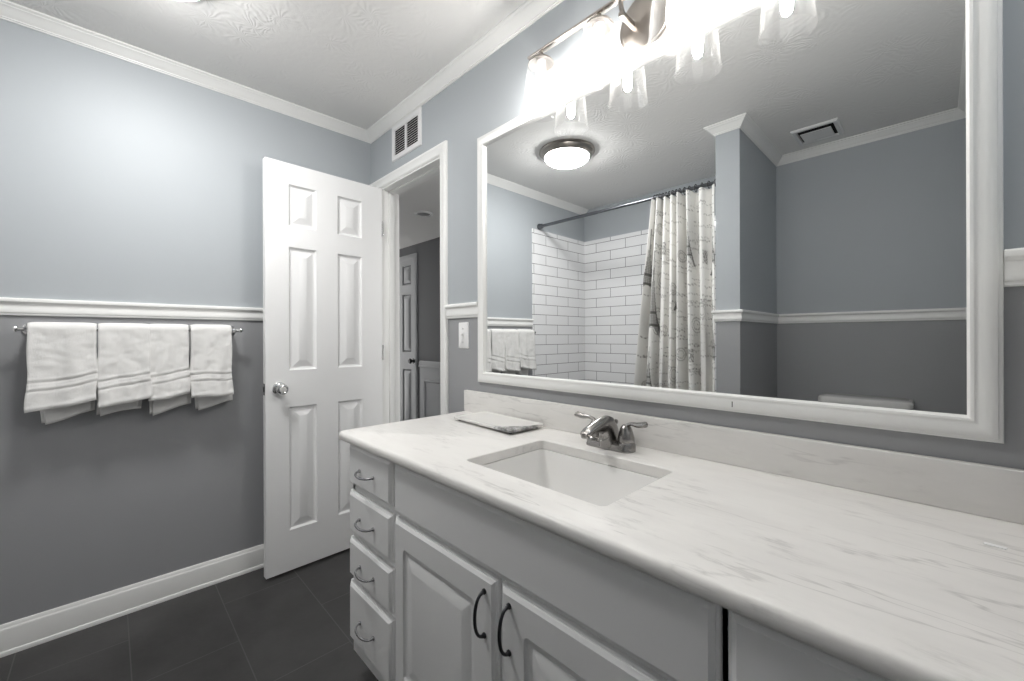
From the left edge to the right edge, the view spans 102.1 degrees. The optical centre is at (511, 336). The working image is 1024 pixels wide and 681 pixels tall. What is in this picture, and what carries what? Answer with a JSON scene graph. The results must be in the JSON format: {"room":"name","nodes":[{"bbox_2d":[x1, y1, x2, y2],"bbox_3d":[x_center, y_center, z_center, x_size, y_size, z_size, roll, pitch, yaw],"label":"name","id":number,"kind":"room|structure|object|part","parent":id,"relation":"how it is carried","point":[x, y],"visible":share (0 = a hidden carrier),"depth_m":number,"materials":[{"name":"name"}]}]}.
{"room":"bathroom","nodes":[
{"label":"bathroom","id":0,"kind":"room"},
{"bbox_2d":[0,19,370,624],"bbox_3d":[-1.725,-0.026,1.767,2.310,2.403,0.110,0,0,-44],"label":"wall","id":1,"kind":"structure","parent":0,"point":[121,180],"depth_m":1.76,"materials":[{"name":"paint"}]},
{"bbox_2d":[12,324,242,334],"bbox_3d":[-1.577,-0.030,1.772,0.712,0.048,0.090,0,0,-44],"label":"towel bar","id":2,"kind":"object","parent":1,"relation":"attached to","point":[23,328],"visible":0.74,"depth_m":1.56,"materials":[{"name":"silver metal"}]},
{"bbox_3d":[-1.805,-0.030,1.550,0.048,0.048,0.090,0,0,-44],"label":"post","id":3,"kind":"part","parent":2,"relation":"part of","materials":[{"name":"silver metal"}]},
{"bbox_2d":[24,322,97,424],"bbox_3d":[-1.714,0.138,1.582,0.191,0.388,0.084,0,0,-44],"label":"towel","id":4,"kind":"object","parent":2,"relation":"hanging from","point":[62,366],"visible":1,"depth_m":1.57,"materials":[{"name":"white fabric"}]},
{"bbox_2d":[97,323,152,415],"bbox_3d":[-1.589,0.131,1.701,0.167,0.376,0.086,0,0,-44],"label":"towel","id":5,"kind":"object","parent":2,"relation":"hanging from","point":[123,360],"visible":1,"depth_m":1.68,"materials":[{"name":"white fabric"}]},
{"bbox_2d":[148,324,190,415],"bbox_3d":[-1.486,0.140,1.802,0.149,0.395,0.085,0,0,-44],"label":"towel","id":6,"kind":"object","parent":2,"relation":"hanging from","point":[169,343],"visible":0.98,"depth_m":1.78,"materials":[{"name":"white fabric"}]},
{"bbox_2d":[189,324,233,409],"bbox_3d":[-1.379,0.139,1.906,0.171,0.392,0.085,0,0,-44],"label":"towel","id":7,"kind":"object","parent":2,"relation":"hanging from","point":[210,369],"visible":1,"depth_m":1.89,"materials":[{"name":"white fabric"}]},
{"bbox_2d":[0,297,262,320],"bbox_3d":[-1.371,-0.115,2.021,1.445,0.065,0.020,0,0,-44],"label":"trim","id":8,"kind":"structure","parent":1,"relation":"attached to","point":[8,306],"depth_m":1.75,"materials":[{"name":"white paint"}]},
{"bbox_2d":[0,544,263,657],"bbox_3d":[-1.375,1.117,2.015,1.426,0.113,0.018,0,0,-44],"label":"baseboard","id":9,"kind":"structure","parent":1,"relation":"attached to","point":[24,633],"depth_m":1.74,"materials":[{"name":"white paint"}]},
{"bbox_2d":[0,0,563,143],"bbox_3d":[-0.765,-1.206,0.854,2.200,0.050,2.542,0,0,-44],"label":"trim","id":10,"kind":"structure","parent":1,"relation":"attached to","point":[529,12],"depth_m":1.82,"materials":[{"name":"white paint"}]},
{"bbox_2d":[0,548,377,680],"bbox_3d":[-0.797,1.202,0.816,2.310,0.060,2.762,0,0,-44],"label":"floor","id":11,"kind":"structure","parent":0,"point":[292,625],"depth_m":1.60,"materials":[{"name":"grey tile"}]},
{"bbox_2d":[350,444,727,680],"bbox_3d":[0.049,0.762,1.172,0.591,0.815,1.208,0,0,-44],"label":"vanity cabinet","id":12,"kind":"object","parent":11,"relation":"on","point":[447,584],"visible":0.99,"depth_m":0.89,"materials":[{"name":"white paint"}]},
{"bbox_3d":[-0.475,0.598,1.310,0.032,0.014,0.108,0,0,-44],"label":"handle","id":13,"kind":"part","parent":12,"relation":"part of","materials":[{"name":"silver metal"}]},
{"bbox_3d":[-0.475,0.439,1.310,0.032,0.014,0.108,0,0,-44],"label":"handle","id":14,"kind":"part","parent":12,"relation":"part of","materials":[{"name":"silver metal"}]},
{"bbox_3d":[-0.474,0.754,1.310,0.032,0.014,0.108,0,0,-44],"label":"handle","id":15,"kind":"part","parent":12,"relation":"part of","materials":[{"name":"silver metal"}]},
{"bbox_3d":[-0.474,0.936,1.310,0.032,0.014,0.108,0,0,-44],"label":"handle","id":16,"kind":"part","parent":12,"relation":"part of","materials":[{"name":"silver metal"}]},
{"bbox_3d":[-0.451,0.749,1.321,0.018,0.130,0.297,0,0,-44],"label":"drawer","id":17,"kind":"part","parent":12,"relation":"part of","materials":[{"name":"white paint"}]},
{"bbox_3d":[-0.451,0.931,1.321,0.018,0.197,0.297,0,0,-44],"label":"drawer","id":18,"kind":"part","parent":12,"relation":"part of","materials":[{"name":"white paint"}]},
{"bbox_3d":[-0.452,0.594,1.321,0.018,0.141,0.297,0,0,-44],"label":"drawer","id":19,"kind":"part","parent":12,"relation":"part of","materials":[{"name":"white paint"}]},
{"bbox_3d":[-0.452,0.432,1.321,0.018,0.138,0.297,0,0,-44],"label":"drawer","id":20,"kind":"part","parent":12,"relation":"part of","materials":[{"name":"white paint"}]},
{"bbox_3d":[-0.183,0.775,1.045,0.018,0.509,0.442,0,0,-44],"label":"door","id":21,"kind":"part","parent":12,"relation":"part of","materials":[{"name":"white paint"}]},
{"bbox_3d":[-0.071,0.604,0.895,0.032,0.108,0.012,0,0,-44],"label":"handle","id":22,"kind":"part","parent":12,"relation":"part of","materials":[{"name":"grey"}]},
{"bbox_3d":[-0.017,0.600,0.839,0.032,0.108,0.012,0,0,-44],"label":"handle","id":23,"kind":"part","parent":12,"relation":"part of","materials":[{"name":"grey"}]},
{"bbox_3d":[0.132,0.774,0.721,0.018,0.509,0.438,0,0,-44],"label":"door","id":24,"kind":"part","parent":12,"relation":"part of","materials":[{"name":"white paint"}]},
{"bbox_2d":[338,390,1023,680],"bbox_3d":[0.147,0.294,1.081,0.580,0.119,1.598,0,0,-44],"label":"countertop","id":25,"kind":"structure","parent":12,"relation":"on","point":[877,561],"depth_m":0.72,"materials":[{"name":"white stone"}]},
{"bbox_2d":[454,411,543,433],"bbox_3d":[-0.058,0.319,1.555,0.164,0.018,0.344,0,0,-41],"label":"tray","id":26,"kind":"object","parent":25,"relation":"on","point":[509,424],"visible":1,"depth_m":1.52,"materials":[{"name":"white"}]},
{"bbox_2d":[481,449,660,505],"bbox_3d":[0.135,0.418,1.057,0.330,0.128,0.456,0,0,-44],"label":"sink","id":27,"kind":"object","parent":25,"relation":"in","point":[596,483],"visible":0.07,"depth_m":1.19,"materials":[{"name":"white ceramic"}]},
{"bbox_2d":[574,411,647,452],"bbox_3d":[0.281,0.278,1.219,0.187,0.097,0.187,0,0,0],"label":"faucet","id":28,"kind":"object","parent":25,"relation":"on","point":[603,432],"visible":1,"depth_m":1.18,"materials":[{"name":"grey metal"}]},
{"bbox_3d":[0.240,0.278,1.278,0.054,0.089,0.097,0,0,-44],"label":"lever handle","id":29,"kind":"part","parent":28,"relation":"part of","materials":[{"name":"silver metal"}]},
{"bbox_3d":[0.256,0.274,1.192,0.168,0.089,0.052,0,0,-44],"label":"spout","id":30,"kind":"part","parent":28,"relation":"part of","materials":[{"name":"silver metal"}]},
{"bbox_3d":[0.342,0.278,1.173,0.054,0.089,0.097,0,0,-44],"label":"lever handle","id":31,"kind":"part","parent":28,"relation":"part of","materials":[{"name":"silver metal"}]},
{"bbox_2d":[728,610,889,680],"bbox_3d":[0.586,0.760,0.620,0.591,0.815,0.326,0,0,-44],"label":"base cabinet","id":32,"kind":"object","parent":11,"relation":"on","point":[757,651],"visible":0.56,"depth_m":0.51,"materials":[{"name":"white paint"}]},
{"bbox_2d":[8,0,526,129],"bbox_3d":[-0.765,-1.261,0.854,2.420,0.060,2.762,0,0,-44],"label":"ceiling","id":33,"kind":"structure","parent":0,"point":[353,62],"depth_m":1.70,"materials":[{"name":"white paint"}]},
{"bbox_2d":[399,237,439,417],"bbox_3d":[-0.165,0.052,3.526,0.100,2.237,5.542,0,0,-44],"label":"wall","id":34,"kind":"structure","parent":0,"point":[428,252],"depth_m":4.16,"materials":[{"name":"grey paint"}]},
{"bbox_2d":[399,259,414,420],"bbox_3d":[-1.239,0.148,4.511,0.069,2.030,0.672,0,0,-44],"label":"door","id":35,"kind":"structure","parent":34,"relation":"in","point":[407,360],"depth_m":4.43,"materials":[{"name":"grey paint"}]},
{"bbox_3d":[-1.045,0.251,4.304,0.058,0.060,0.060,0,0,-44],"label":"knob","id":36,"kind":"part","parent":35,"relation":"part of","materials":[{"name":"black"}]},
{"bbox_2d":[399,253,417,418],"bbox_3d":[-1.221,0.151,4.527,0.018,2.045,0.675,0,0,-44],"label":"trim","id":37,"kind":"structure","parent":34,"relation":"attached to","point":[413,256],"depth_m":4.29,"materials":[{"name":"grey paint"}]},
{"bbox_2d":[418,361,440,417],"bbox_3d":[0.388,0.703,2.866,0.030,0.930,3.827,0,0,-44],"label":"wainscoting","id":38,"kind":"structure","parent":34,"relation":"attached to","point":[430,405],"depth_m":4.11,"materials":[{"name":"grey paint"}]},
{"bbox_2d":[399,175,439,248],"bbox_3d":[-0.499,-0.996,3.128,1.130,0.060,5.652,0,0,-44],"label":"ceiling","id":39,"kind":"structure","parent":0,"point":[413,229],"depth_m":3.24,"materials":[{"name":"white paint"}]},
{"bbox_2d":[414,211,432,216],"bbox_3d":[-0.689,-0.959,3.237,0.146,0.013,0.146,0,0,-44],"label":"recessed light","id":40,"kind":"object","parent":39,"relation":"in","point":[417,213],"visible":1,"depth_m":3.22,"materials":[{"name":"white plastic"}]},
{"bbox_2d":[371,0,1023,469],"bbox_3d":[0.028,-0.032,1.699,0.110,2.403,2.652,0,0,-44],"label":"wall","id":41,"kind":"structure","parent":0,"point":[502,87],"depth_m":1.41,"materials":[{"name":"paint"}]},
{"bbox_2d":[263,157,383,578],"bbox_3d":[-0.981,0.148,2.215,0.151,2.025,0.618,0,0,44],"label":"door","id":42,"kind":"structure","parent":41,"relation":"in","point":[323,349],"depth_m":2.15,"materials":[{"name":"white paint"}]},
{"bbox_3d":[-1.118,0.253,2.007,0.058,0.064,0.064,0,0,44],"label":"knob","id":43,"kind":"part","parent":42,"relation":"part of","materials":[{"name":"silver metal"}]},
{"bbox_2d":[392,106,421,162],"bbox_3d":[-0.570,-1.081,2.225,0.009,0.196,0.303,0,0,-44],"label":"air vent","id":44,"kind":"object","parent":41,"relation":"in","point":[407,134],"visible":1,"depth_m":2.21,"materials":[{"name":"white metal"}]},
{"bbox_2d":[370,140,447,414],"bbox_3d":[-0.582,0.122,2.236,0.017,2.099,0.787,0,0,-44],"label":"trim","id":45,"kind":"structure","parent":41,"relation":"attached to","point":[441,150],"depth_m":1.97,"materials":[{"name":"white paint"}]},
{"bbox_2d":[381,156,439,423],"bbox_3d":[-0.513,0.147,2.256,0.114,2.049,0.626,0,0,-44],"label":"trim","id":46,"kind":"structure","parent":41,"relation":"attached to","point":[390,193],"depth_m":2.46,"materials":[{"name":"white paint"}]},
{"bbox_2d":[445,302,477,318],"bbox_3d":[-0.228,-0.118,1.869,0.020,0.065,0.234,0,0,-44],"label":"trim","id":47,"kind":"structure","parent":41,"relation":"attached to","point":[461,310],"depth_m":1.86,"materials":[{"name":"white paint"}]},
{"bbox_2d":[459,322,468,348],"bbox_3d":[-0.223,-0.007,1.866,0.017,0.118,0.072,0,0,-44],"label":"light switch","id":48,"kind":"object","parent":41,"relation":"attached to","point":[463,326],"visible":1,"depth_m":1.86,"materials":[{"name":"white plastic"}]},
{"bbox_2d":[527,0,677,100],"bbox_3d":[0.345,-0.897,1.183,0.152,0.258,0.811,0,0,-44],"label":"vanity light","id":49,"kind":"object","parent":41,"relation":"attached to","point":[645,22],"visible":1,"depth_m":1.24,"materials":[{"name":"silver metal"}]},
{"bbox_2d":[536,59,545,76],"bbox_3d":[0.099,-0.919,1.419,0.033,0.049,0.033,0,0,-44],"label":"bulb","id":50,"kind":"object","parent":49,"relation":"attached to","point":[540,63],"depth_m":1.41,"materials":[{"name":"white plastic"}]},
{"bbox_3d":[0.100,-0.852,1.419,0.027,0.084,0.027,0,0,-44],"label":"bulb","id":51,"kind":"part","parent":49,"relation":"part of","materials":[{"name":"white glass"}]},
{"bbox_2d":[593,21,604,42],"bbox_3d":[0.263,-0.920,1.252,0.033,0.049,0.033,0,0,-44],"label":"bulb","id":52,"kind":"object","parent":49,"relation":"attached to","point":[598,26],"depth_m":1.24,"materials":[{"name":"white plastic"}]},
{"bbox_3d":[0.263,-0.852,1.252,0.027,0.084,0.027,0,0,-44],"label":"bulb","id":53,"kind":"part","parent":49,"relation":"part of","materials":[{"name":"white glass"}]},
{"bbox_3d":[0.338,-0.951,1.222,0.078,0.044,0.016,0,0,-44],"label":"arm","id":54,"kind":"part","parent":49,"relation":"part of","materials":[{"name":"silver metal"}]},
{"bbox_3d":[0.421,-0.853,1.089,0.027,0.084,0.027,0,0,-44],"label":"bulb","id":55,"kind":"part","parent":49,"relation":"part of","materials":[{"name":"white glass"}]},
{"bbox_2d":[477,0,1003,443],"bbox_3d":[0.363,-0.333,1.261,0.019,1.048,1.464,0,0,-44],"label":"wall mirror","id":56,"kind":"object","parent":41,"relation":"attached to","point":[792,209],"visible":1,"depth_m":1.00,"materials":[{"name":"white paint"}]},
{"bbox_2d":[464,390,1023,524],"bbox_3d":[0.349,0.280,1.276,0.020,0.092,1.596,0,0,-44],"label":"backsplash","id":57,"kind":"structure","parent":41,"relation":"attached to","point":[985,490],"depth_m":0.92,"materials":[{"name":"white stone"}]},
{"bbox_3d":[0.163,-0.032,-0.096,2.420,2.403,0.110,0,0,-44],"label":"wall","id":58,"kind":"structure","parent":0,"visible":0},
{"bbox_2d":[1004,248,1023,286],"bbox_3d":[-0.246,-0.118,0.324,2.200,0.065,1.062,0,0,-44],"label":"trim","id":59,"kind":"structure","parent":58,"relation":"attached to","point":[1013,258],"depth_m":0.73,"materials":[{"name":"white paint"}]}
]}

